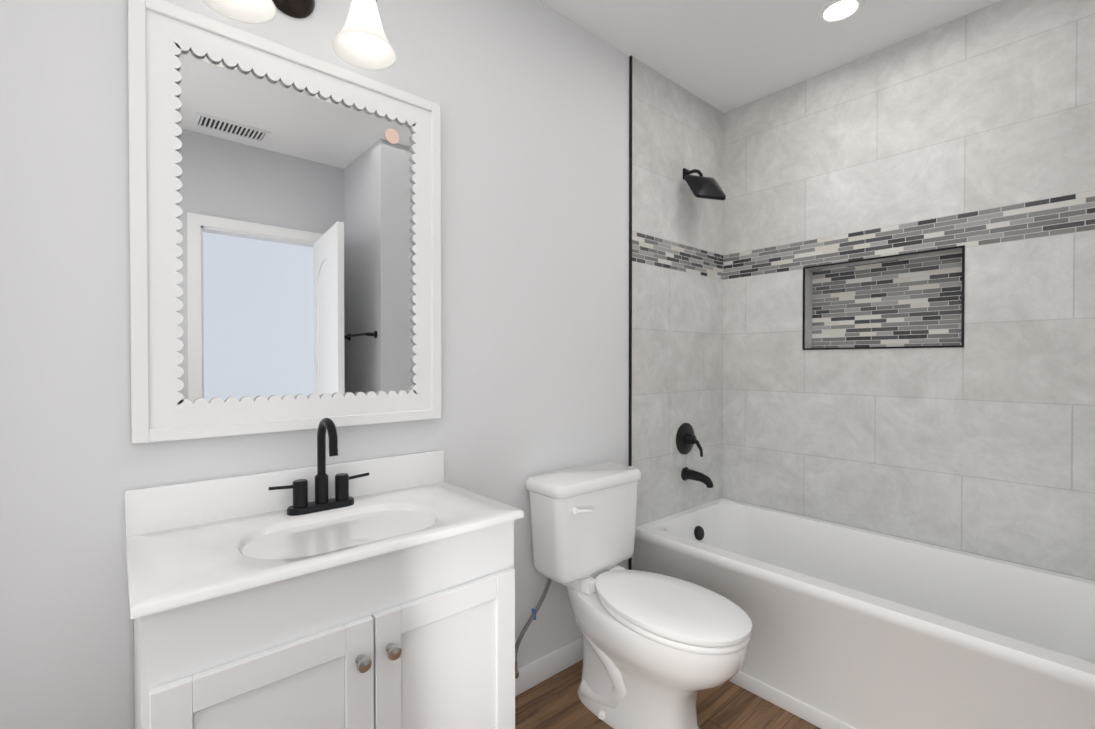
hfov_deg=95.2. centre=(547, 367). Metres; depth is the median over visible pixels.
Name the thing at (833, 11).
recessed light
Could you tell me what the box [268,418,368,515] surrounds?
faucet
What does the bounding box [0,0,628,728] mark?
wall
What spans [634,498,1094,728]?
bathtub
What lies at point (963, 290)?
trim
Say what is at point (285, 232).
mirror
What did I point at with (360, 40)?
sconce
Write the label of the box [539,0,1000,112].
ceiling
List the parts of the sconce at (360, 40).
lamp shade, lamp shade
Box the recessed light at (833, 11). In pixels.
[817,0,864,23]
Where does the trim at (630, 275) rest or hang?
attached to the wall
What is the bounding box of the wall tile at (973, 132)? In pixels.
[722,0,1094,580]
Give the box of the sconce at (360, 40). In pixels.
[201,0,396,69]
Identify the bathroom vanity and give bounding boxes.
[125,418,523,728]
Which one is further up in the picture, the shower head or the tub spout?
the shower head
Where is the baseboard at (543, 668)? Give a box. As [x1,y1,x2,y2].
[515,637,582,695]
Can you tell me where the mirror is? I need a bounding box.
[127,0,440,443]
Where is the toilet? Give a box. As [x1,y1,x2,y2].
[515,462,752,728]
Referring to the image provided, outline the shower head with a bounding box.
[683,168,725,199]
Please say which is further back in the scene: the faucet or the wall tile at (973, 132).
the wall tile at (973, 132)
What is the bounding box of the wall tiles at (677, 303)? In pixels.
[632,56,723,569]
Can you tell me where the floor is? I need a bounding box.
[515,660,820,728]
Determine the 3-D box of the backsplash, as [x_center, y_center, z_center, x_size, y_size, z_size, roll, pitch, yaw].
[-0.635,0.321,1.360,0.785,0.102,0.021,-1,1,-41]
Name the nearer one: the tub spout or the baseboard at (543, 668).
the baseboard at (543, 668)
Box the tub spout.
[681,467,713,487]
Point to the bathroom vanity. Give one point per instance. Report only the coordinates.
(376, 593)
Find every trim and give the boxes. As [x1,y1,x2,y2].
[628,55,631,569]
[802,245,964,349]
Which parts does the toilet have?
lever, tank, seat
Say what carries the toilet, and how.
on the floor
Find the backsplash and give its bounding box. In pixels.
[125,450,443,536]
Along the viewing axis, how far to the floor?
1.75 m
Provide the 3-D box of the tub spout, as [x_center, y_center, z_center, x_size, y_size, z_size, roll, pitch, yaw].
[0.745,0.544,2.463,0.068,0.078,0.156,-1,1,-41]
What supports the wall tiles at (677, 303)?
attached to the wall
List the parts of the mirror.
glass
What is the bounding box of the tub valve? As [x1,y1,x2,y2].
[676,423,702,456]
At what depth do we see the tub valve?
2.48 m

